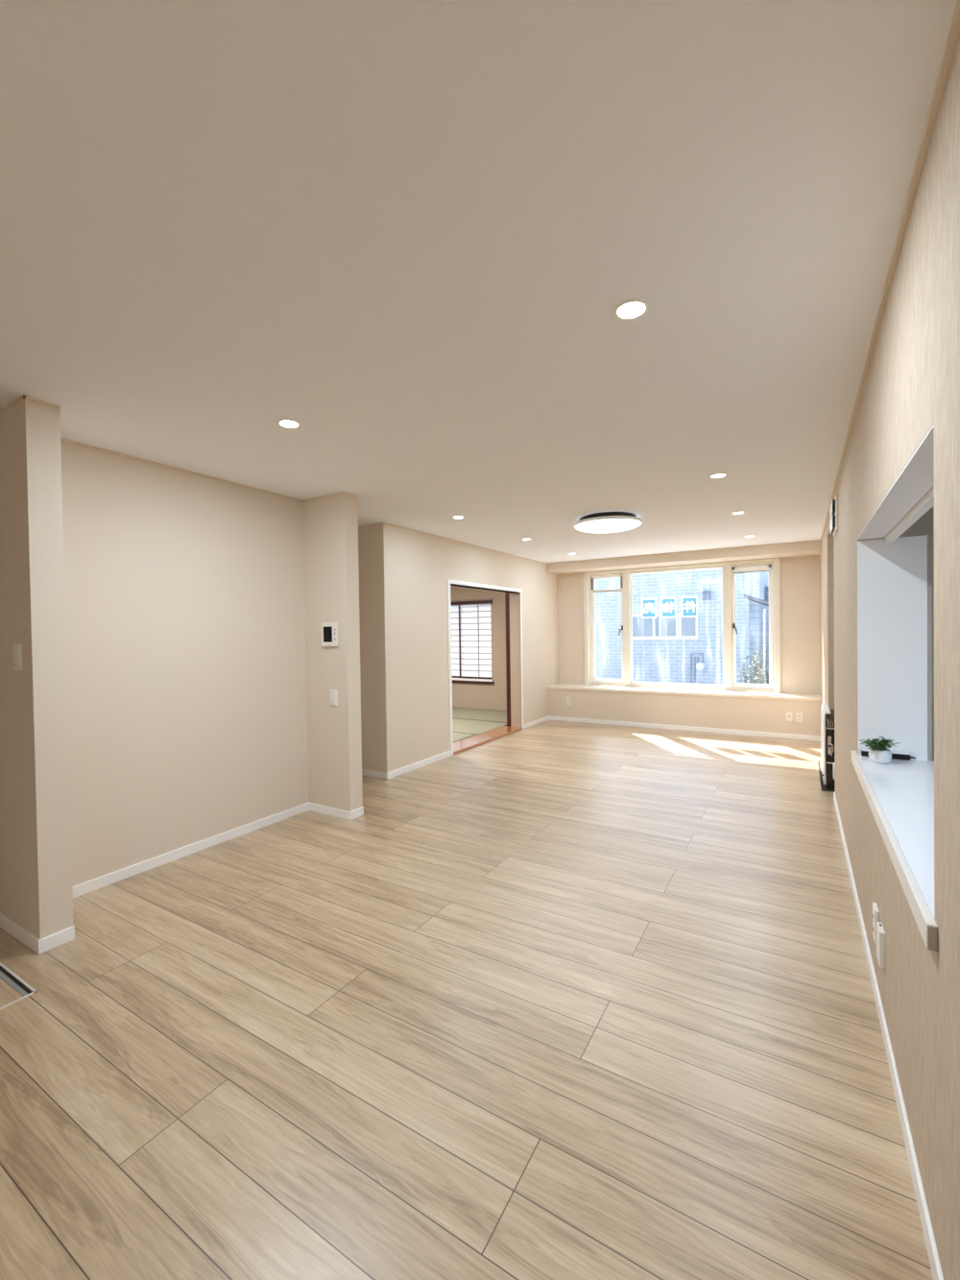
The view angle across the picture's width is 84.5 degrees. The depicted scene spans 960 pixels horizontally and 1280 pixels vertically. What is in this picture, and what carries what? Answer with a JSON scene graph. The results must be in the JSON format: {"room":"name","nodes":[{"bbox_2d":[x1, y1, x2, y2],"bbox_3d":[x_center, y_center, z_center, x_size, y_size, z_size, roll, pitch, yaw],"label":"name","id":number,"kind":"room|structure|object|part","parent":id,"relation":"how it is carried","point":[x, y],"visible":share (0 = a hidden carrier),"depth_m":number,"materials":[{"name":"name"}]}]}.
{"room":"empty living room","nodes":[
{"label":"empty living room","id":0,"kind":"room"},
{"bbox_2d":[0,398,73,939],"bbox_3d":[-2.655,0.161,2.785,1.778,2.400,0.124,0,1,31],"label":"wall pillar","id":1,"kind":"structure","parent":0,"point":[36,888],"depth_m":2.34,"materials":[{"name":"beige paint"}]},
{"bbox_2d":[12,644,22,670],"bbox_3d":[-2.050,0.076,2.338,0.070,0.115,0.014,0,1,31],"label":"light switch","id":2,"kind":"object","parent":1,"relation":"attached to","point":[17,648],"visible":1,"depth_m":2.32,"materials":[{"name":"white plastic"}]},
{"bbox_2d":[0,913,74,954],"bbox_3d":[-2.635,1.331,2.797,1.787,0.060,0.135,0,1,31],"label":"baseboard","id":3,"kind":"structure","parent":1,"relation":"attached to","point":[39,946],"depth_m":2.35,"materials":[{"name":"white wood"}]},
{"bbox_2d":[60,439,558,886],"bbox_3d":[-1.800,0.119,4.734,1.432,2.400,9.650,0,1,31],"label":"wall","id":4,"kind":"structure","parent":0,"point":[184,591],"depth_m":3.45,"materials":[{"name":"beige paint"}]},
{"bbox_2d":[72,802,308,897],"bbox_3d":[-1.778,1.310,3.362,0.009,0.060,1.721,0,1,31],"label":"baseboard","id":5,"kind":"structure","parent":4,"relation":"attached to","point":[85,887],"depth_m":3.24,"materials":[{"name":"white wood"}]},
{"bbox_2d":[362,716,548,779],"bbox_3d":[-0.465,1.238,6.866,1.310,0.060,3.719,0,1,31],"label":"baseboard","id":6,"kind":"structure","parent":4,"relation":"attached to","point":[383,775],"depth_m":5.26,"materials":[{"name":"white wood"}]},
{"bbox_2d":[0,0,959,563],"bbox_3d":[-0.390,-1.078,3.586,4.844,0.014,9.186,0,1,31],"label":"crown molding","id":7,"kind":"structure","parent":4,"relation":"attached to","point":[954,31],"depth_m":1.48,"materials":[{"name":"beige wood"}]},
{"bbox_2d":[447,579,523,755],"bbox_3d":[0.053,0.288,6.628,0.173,1.950,1.800,0,1,31],"label":"door frame","id":8,"kind":"structure","parent":4,"relation":"in","point":[478,586],"depth_m":5.94,"materials":[{"name":"white wood"}]},
{"bbox_2d":[505,592,510,725],"bbox_3d":[0.420,0.195,7.470,0.064,2.100,0.096,0,1,31],"label":"trim","id":9,"kind":"structure","parent":4,"relation":"attached to","point":[507,594],"depth_m":7.43,"materials":[{"name":"red wood"}]},
{"bbox_2d":[509,592,521,726],"bbox_3d":[0.494,0.278,7.376,0.158,1.875,0.004,0,1,31],"label":"door frame","id":10,"kind":"structure","parent":4,"relation":"attached to","point":[515,614],"depth_m":7.37,"materials":[{"name":"beige paint"}]},
{"bbox_2d":[547,683,821,700],"bbox_3d":[2.680,0.717,7.409,3.542,0.036,0.479,0,1,31],"label":"sill","id":11,"kind":"structure","parent":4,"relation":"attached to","point":[639,689],"depth_m":7.14,"materials":[{"name":"beige wood"}]},
{"bbox_2d":[548,688,821,736],"bbox_3d":[2.679,0.974,7.405,3.542,0.478,0.437,0,1,31],"label":"wall","id":12,"kind":"structure","parent":4,"relation":"attached to","point":[757,714],"depth_m":7.06,"materials":[{"name":"beige paint"}]},
{"bbox_2d":[566,697,571,705],"bbox_3d":[1.334,0.926,7.951,0.070,0.120,0.013,0,1,31],"label":"wall outlet","id":13,"kind":"object","parent":12,"relation":"attached to","point":[568,699],"visible":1,"depth_m":7.94,"materials":[{"name":"white plastic"}]},
{"bbox_2d":[785,711,792,722],"bbox_3d":[3.788,0.938,6.474,0.070,0.120,0.014,0,1,31],"label":"outlet","id":14,"kind":"object","parent":12,"relation":"attached to","point":[788,713],"visible":1,"depth_m":6.47,"materials":[{"name":"white plastic"}]},
{"bbox_2d":[796,712,803,722],"bbox_3d":[3.883,0.941,6.417,0.070,0.120,0.013,0,1,31],"label":"wall outlet","id":15,"kind":"object","parent":12,"relation":"attached to","point":[799,715],"visible":1,"depth_m":6.41,"materials":[{"name":"white plastic"}]},
{"bbox_2d":[302,491,362,811],"bbox_3d":[-1.697,0.123,4.376,1.778,2.400,0.130,0,1,31],"label":"wall partition","id":16,"kind":"structure","parent":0,"point":[330,523],"depth_m":3.95,"materials":[{"name":"beige paint"}]},
{"bbox_2d":[321,622,338,646],"bbox_3d":[-1.119,-0.040,3.933,0.158,0.176,0.026,0,1,31],"label":"intercom","id":17,"kind":"object","parent":16,"relation":"attached to","point":[329,631],"visible":1,"depth_m":3.92,"materials":[{"name":"white plastic"}]},
{"bbox_2d":[329,689,338,705],"bbox_3d":[-1.092,0.430,3.934,0.074,0.118,0.014,0,1,31],"label":"light switch","id":18,"kind":"object","parent":16,"relation":"attached to","point":[333,693],"visible":1,"depth_m":3.92,"materials":[{"name":"white plastic"}]},
{"bbox_2d":[308,802,363,820],"bbox_3d":[-1.107,1.290,4.045,0.455,0.060,0.141,0,1,31],"label":"baseboard","id":19,"kind":"structure","parent":16,"relation":"attached to","point":[350,815],"depth_m":3.96,"materials":[{"name":"white wood"}]},
{"bbox_2d":[0,720,933,1279],"bbox_3d":[0.959,1.363,3.133,7.600,0.120,9.900,0,1,31],"label":"floor","id":20,"kind":"structure","parent":0,"point":[562,1000],"depth_m":1.76,"materials":[{"name":"brown wood"}]},
{"bbox_2d":[0,962,37,1009],"bbox_3d":[-2.126,1.366,1.935,0.608,0.008,0.608,0,1,31],"label":"floor hatch","id":21,"kind":"object","parent":20,"relation":"on","point":[12,990],"visible":1,"depth_m":2.06,"materials":[{"name":"metal"}]},
{"bbox_3d":[-2.134,1.367,1.922,0.588,0.005,0.558,0,1,31],"label":"hatch panel","id":22,"kind":"part","parent":21,"relation":"part of","materials":[{"name":"brown wood"}]},
{"bbox_2d":[818,703,834,791],"bbox_3d":[3.168,0.923,4.591,0.374,0.652,0.634,0,1,31],"label":"heater","id":23,"kind":"object","parent":20,"relation":"on","point":[827,780],"visible":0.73,"depth_m":4.42,"materials":[{"name":"metal"}]},
{"bbox_3d":[3.028,1.176,4.691,0.029,0.113,0.610,0,1,31],"label":"guard rail","id":24,"kind":"part","parent":23,"relation":"part of","materials":[{"name":"black plastic"}]},
{"bbox_3d":[3.043,0.912,4.681,0.014,0.595,0.608,0,1,31],"label":"panel","id":25,"kind":"part","parent":23,"relation":"part of","materials":[{"name":"white metal"}]},
{"bbox_2d":[819,769,834,791],"bbox_3d":[3.059,1.234,4.661,0.096,0.030,0.630,0,1,31],"label":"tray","id":26,"kind":"object","parent":23,"relation":"on","point":[825,786],"depth_m":4.42,"materials":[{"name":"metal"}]},
{"bbox_2d":[826,718,834,726],"bbox_3d":[2.978,0.690,4.362,0.201,0.070,0.004,0,1,31],"label":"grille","id":27,"kind":"object","parent":23,"relation":"attached to","point":[830,721],"depth_m":4.40,"materials":[{"name":"metal"}]},
{"bbox_2d":[0,0,957,563],"bbox_3d":[0.203,-1.203,3.549,9.500,0.220,9.940,0,1,31],"label":"ceiling","id":28,"kind":"structure","parent":0,"point":[409,234],"depth_m":1.40,"materials":[{"name":"paint"}]},
{"bbox_2d":[276,418,301,428],"bbox_3d":[-0.936,-1.059,2.590,0.112,0.006,0.112,0,1,31],"label":"recessed light","id":29,"kind":"object","parent":28,"relation":"in","point":[284,422],"visible":1,"depth_m":2.59,"materials":[{"name":"white plastic"}]},
{"bbox_2d":[452,515,464,518],"bbox_3d":[-0.197,-1.102,4.749,0.112,0.006,0.112,0,1,31],"label":"recessed light","id":30,"kind":"object","parent":28,"relation":"in","point":[454,517],"visible":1,"depth_m":4.74,"materials":[{"name":"white plastic"}]},
{"bbox_2d":[574,511,642,532],"bbox_3d":[1.175,-1.069,4.871,0.612,0.116,0.612,0,1,31],"label":"ceiling lamp","id":31,"kind":"object","parent":28,"relation":"attached to","point":[607,521],"visible":1,"depth_m":4.69,"materials":[{"name":"white plastic"}]},
{"bbox_3d":[1.175,-1.039,4.871,0.600,0.056,0.600,0,1,31],"label":"lamp shade","id":32,"kind":"part","parent":31,"relation":"part of","materials":[{"name":"white plastic"}]},
{"bbox_2d":[613,298,649,320],"bbox_3d":[0.489,-1.066,1.708,0.112,0.006,0.112,0,1,31],"label":"recessed light","id":33,"kind":"object","parent":28,"relation":"in","point":[630,309],"visible":1,"depth_m":1.70,"materials":[{"name":"white plastic"}]},
{"bbox_2d":[709,472,726,478],"bbox_3d":[1.611,-1.111,3.573,0.112,0.006,0.112,0,1,31],"label":"recessed light","id":34,"kind":"object","parent":28,"relation":"in","point":[721,474],"visible":1,"depth_m":3.57,"materials":[{"name":"white plastic"}]},
{"bbox_2d":[731,511,745,514],"bbox_3d":[2.318,-1.139,4.740,0.112,0.006,0.112,0,1,31],"label":"recessed light","id":35,"kind":"object","parent":28,"relation":"in","point":[734,513],"visible":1,"depth_m":4.75,"materials":[{"name":"white plastic"}]},
{"bbox_2d":[450,585,507,711],"bbox_3d":[-1.199,0.068,7.552,2.957,2.400,4.100,0,1,31],"label":"wall","id":36,"kind":"structure","parent":0,"point":[468,695],"depth_m":8.98,"materials":[{"name":"beige paint"}]},
{"bbox_2d":[450,598,494,683],"bbox_3d":[-0.374,0.022,9.346,1.420,1.448,0.117,0,1,31],"label":"window","id":37,"kind":"structure","parent":36,"relation":"in","point":[471,654],"depth_m":9.21,"materials":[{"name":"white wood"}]},
{"bbox_3d":[-0.377,0.694,9.351,1.405,0.035,0.075,0,1,31],"label":"sill","id":38,"kind":"part","parent":37,"relation":"part of","materials":[{"name":"white wood"}]},
{"bbox_3d":[-0.076,0.028,9.183,0.670,1.291,0.024,0,1,31],"label":"screen frame","id":39,"kind":"part","parent":37,"relation":"part of","materials":[{"name":"white paper"}]},
{"bbox_2d":[453,725,522,754],"bbox_3d":[0.016,1.248,6.683,0.294,0.030,1.725,0,1,31],"label":"threshold","id":40,"kind":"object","parent":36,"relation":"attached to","point":[465,744],"depth_m":6.65,"materials":[{"name":"brown wood"}]},
{"bbox_2d":[546,539,821,574],"bbox_3d":[2.648,-1.123,7.373,3.542,0.126,0.437,0,1,31],"label":"beam","id":41,"kind":"structure","parent":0,"point":[808,547],"depth_m":7.07,"materials":[{"name":"beige paint"}]},
{"bbox_2d":[548,715,821,741],"bbox_3d":[2.567,1.188,7.217,3.542,0.060,0.009,0,1,31],"label":"baseboard","id":42,"kind":"structure","parent":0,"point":[561,718],"depth_m":7.05,"materials":[{"name":"white wood"}]},
{"bbox_2d":[557,555,821,694],"bbox_3d":[2.983,0.006,7.569,4.193,2.400,0.197,0,1,31],"label":"wall","id":43,"kind":"structure","parent":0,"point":[800,575],"depth_m":6.84,"materials":[{"name":"beige paint"}]},
{"bbox_2d":[583,557,780,693],"bbox_3d":[2.815,-0.185,7.638,2.661,1.758,0.204,0,1,31],"label":"window","id":44,"kind":"structure","parent":43,"relation":"attached to","point":[772,565],"depth_m":7.34,"materials":[{"name":"white plastic"}]},
{"bbox_3d":[1.951,-0.764,8.117,0.440,0.030,0.020,0,1,31],"label":"insect screen rail","id":45,"kind":"part","parent":44,"relation":"part of","materials":[{"name":"beige plastic"}]},
{"bbox_3d":[1.983,-0.167,8.170,0.498,1.648,0.070,0,1,31],"label":"casement sash","id":46,"kind":"part","parent":44,"relation":"part of","materials":[{"name":"beige plastic"}]},
{"bbox_2d":[641,598,656,618],"bbox_3d":[2.519,-0.472,7.875,0.220,0.295,0.001,0,1,31],"label":"sign","id":47,"kind":"object","parent":44,"relation":"attached to","point":[648,605],"visible":1,"depth_m":7.88,"materials":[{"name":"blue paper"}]},
{"bbox_2d":[660,597,676,617],"bbox_3d":[2.759,-0.474,7.731,0.216,0.295,0.001,0,1,31],"label":"sign","id":48,"kind":"object","parent":44,"relation":"attached to","point":[667,604],"visible":1,"depth_m":7.73,"materials":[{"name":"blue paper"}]},
{"bbox_2d":[681,596,698,617],"bbox_3d":[3.008,-0.475,7.582,0.224,0.295,0.001,0,1,31],"label":"sign","id":49,"kind":"object","parent":44,"relation":"attached to","point":[689,604],"visible":1,"depth_m":7.58,"materials":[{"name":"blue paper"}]},
{"bbox_3d":[3.645,-0.941,7.093,0.440,0.040,0.020,0,1,31],"label":"insect screen rail","id":50,"kind":"part","parent":44,"relation":"part of","materials":[{"name":"beige plastic"}]},
{"bbox_3d":[3.682,-0.177,7.148,0.484,1.648,0.070,0,1,31],"label":"casement sash","id":51,"kind":"part","parent":44,"relation":"part of","materials":[{"name":"beige plastic"}]},
{"bbox_2d":[820,32,959,1279],"bbox_3d":[2.018,0.098,2.436,0.456,2.400,9.650,0,1,31],"label":"wall","id":52,"kind":"structure","parent":0,"point":[911,386],"depth_m":1.16,"materials":[{"name":"paint"}]},
{"bbox_2d":[829,494,838,536],"bbox_3d":[2.569,-0.899,3.837,0.034,0.245,0.340,0,1,31],"label":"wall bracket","id":53,"kind":"object","parent":52,"relation":"attached to","point":[833,508],"visible":1,"depth_m":3.73,"materials":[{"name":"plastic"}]},
{"bbox_3d":[2.578,-0.899,3.832,0.014,0.245,0.340,0,1,31],"label":"plate","id":54,"kind":"part","parent":53,"relation":"part of","materials":[{"name":"beige wood"}]},
{"bbox_2d":[832,762,835,779],"bbox_3d":[2.773,1.026,4.140,0.015,0.120,0.070,0,1,31],"label":"wall outlet","id":55,"kind":"object","parent":52,"relation":"attached to","point":[833,765],"visible":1,"depth_m":4.11,"materials":[{"name":"white plastic"}]},
{"bbox_3d":[2.774,1.026,4.139,0.012,0.120,0.070,0,1,31],"label":"plate","id":56,"kind":"part","parent":55,"relation":"part of","materials":[{"name":"white plastic"}]},
{"bbox_2d":[872,902,879,943],"bbox_3d":[1.434,1.026,1.916,0.016,0.120,0.070,0,1,31],"label":"wall outlet","id":57,"kind":"object","parent":52,"relation":"attached to","point":[876,913],"visible":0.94,"depth_m":1.89,"materials":[{"name":"white plastic"}]},
{"bbox_2d":[876,921,885,968],"bbox_3d":[1.359,1.033,1.792,0.016,0.120,0.075,0,1,31],"label":"outlet","id":58,"kind":"object","parent":52,"relation":"attached to","point":[881,934],"visible":1,"depth_m":1.76,"materials":[{"name":"white plastic"}]},
{"bbox_2d":[833,792,943,1279],"bbox_3d":[1.713,1.274,2.371,0.009,0.060,9.177,0,1,31],"label":"baseboard","id":59,"kind":"structure","parent":52,"relation":"attached to","point":[932,1252],"depth_m":1.46,"materials":[{"name":"white wood"}]},
{"bbox_2d":[857,534,927,760],"bbox_3d":[1.949,0.038,2.509,0.261,1.030,0.064,0,1,31],"label":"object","id":60,"kind":"structure","parent":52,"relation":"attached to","point":[892,576],"depth_m":2.48,"materials":[{"name":"white paint"}]},
{"bbox_2d":[851,749,938,951],"bbox_3d":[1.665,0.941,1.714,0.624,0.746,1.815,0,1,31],"label":"countertop","id":61,"kind":"structure","parent":52,"relation":"attached to","point":[899,793],"depth_m":1.69,"materials":[{"name":"laminate"}]},
{"bbox_2d":[859,735,900,763],"bbox_3d":[1.810,0.497,2.399,0.155,0.118,0.130,0,1,31],"label":"potted plant","id":62,"kind":"object","parent":61,"relation":"on","point":[881,754],"visible":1,"depth_m":2.38,"materials":[{"name":"green plant"}]},
{"bbox_3d":[1.812,0.479,2.401,0.108,0.063,0.103,0,1,31],"label":"stem","id":63,"kind":"part","parent":62,"relation":"part of","materials":[{"name":"green plant"}]},
{"bbox_3d":[1.820,0.526,2.402,0.086,0.060,0.086,0,1,31],"label":"pot","id":64,"kind":"part","parent":62,"relation":"part of","materials":[{"name":"white ceramic"}]},
{"bbox_2d":[861,748,916,760],"bbox_3d":[1.915,0.539,2.479,0.205,0.028,0.030,0,1,31],"label":"case","id":65,"kind":"object","parent":61,"relation":"on","point":[865,753],"visible":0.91,"depth_m":2.45,"materials":[{"name":"black plastic"}]},
{"bbox_3d":[1.905,0.527,2.485,0.174,0.003,0.026,0,1,31],"label":"lid","id":66,"kind":"part","parent":65,"relation":"part of","materials":[{"name":"plastic"}]},
{"bbox_2d":[885,486,934,542],"bbox_3d":[1.484,-0.463,1.755,0.033,0.043,1.682,0,1,31],"label":"rail","id":67,"kind":"object","parent":52,"relation":"attached to","point":[926,502],"visible":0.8,"depth_m":1.93,"materials":[{"name":"beige wood"}]},
{"bbox_2d":[927,534,932,761],"bbox_3d":[2.067,0.037,2.436,0.014,1.030,0.066,0,1,31],"label":"trim","id":68,"kind":"structure","parent":52,"relation":"attached to","point":[929,583],"depth_m":2.41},
{"bbox_2d":[882,506,934,760],"bbox_3d":[2.028,0.133,0.125,2.655,2.400,5.700,0,1,31],"label":"wall","id":69,"kind":"structure","parent":0,"point":[925,525],"depth_m":3.01,"materials":[{"name":"grey paint"}]},
{"bbox_2d":[856,425,933,539],"bbox_3d":[1.423,-0.466,1.794,0.103,0.005,1.681,0,1,31],"label":"trim","id":70,"kind":"structure","parent":69,"relation":"attached to","point":[915,480],"depth_m":1.65,"materials":[{"name":"paper"}]},
{"label":"outside","id":71,"kind":"structure","parent":0,"visible":0},
{"bbox_3d":[12.430,1.296,20.643,60.000,0.150,31.870,0,1,31],"label":"ground","id":72,"kind":"structure","parent":71,"visible":0},
{"bbox_2d":[452,568,769,684],"bbox_3d":[1.731,-0.418,19.306,15.460,3.630,7.120,0,1,31],"label":"house","id":73,"kind":"structure","parent":72,"relation":"on","point":[663,647],"depth_m":13.37,"materials":[{"name":"brick"}]},
{"bbox_2d":[690,652,705,683],"bbox_3d":[5.376,0.879,13.045,0.339,1.120,0.120,0,1,31],"label":"gas meter","id":74,"kind":"object","parent":73,"relation":"attached to","point":[700,665],"visible":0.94,"depth_m":13.06,"materials":[{"name":"white metal"}]},
{"bbox_2d":[701,590,710,600],"bbox_3d":[5.532,-1.092,12.917,0.170,0.240,0.120,0,1,31],"label":"vent hood","id":75,"kind":"object","parent":73,"relation":"attached to","point":[706,594],"depth_m":12.88,"materials":[{"name":"grey metal"}]},
{"bbox_2d":[736,639,769,684],"bbox_3d":[4.505,0.758,8.443,0.806,1.532,0.824,0,1,42],"label":"bush","id":76,"kind":"object","parent":72,"relation":"on","point":[760,676],"visible":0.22,"depth_m":8.39,"materials":[{"name":"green plant"}]},
{"bbox_2d":[744,594,769,681],"bbox_3d":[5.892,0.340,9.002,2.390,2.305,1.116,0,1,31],"label":"building","id":77,"kind":"structure","parent":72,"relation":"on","point":[759,609],"depth_m":9.12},
{"bbox_3d":[-1.556,1.327,7.972,1.700,0.120,4.200,0,1,31],"label":"floor","id":78,"kind":"structure","parent":0,"visible":0},
{"bbox_2d":[453,732,476,742],"bbox_3d":[-0.905,1.266,6.330,0.909,0.031,1.820,0,1,31],"label":"mat","id":79,"kind":"object","parent":78,"relation":"on","point":[457,736],"visible":0.07,"depth_m":6.79,"materials":[{"name":"beige wicker"}]},
{"bbox_2d":[452,718,507,734],"bbox_3d":[-0.569,1.240,7.761,1.808,0.031,0.959,0,1,31],"label":"mat","id":80,"kind":"object","parent":78,"relation":"on","point":[459,725],"visible":0.24,"depth_m":7.52,"materials":[{"name":"beige wicker"}]},
{"bbox_2d":[452,706,507,723],"bbox_3d":[-0.065,1.220,8.598,1.808,0.031,0.974,0,1,31],"label":"mat","id":81,"kind":"object","parent":78,"relation":"on","point":[457,712],"visible":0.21,"depth_m":8.52,"materials":[{"name":"beige wicker"}]}
]}

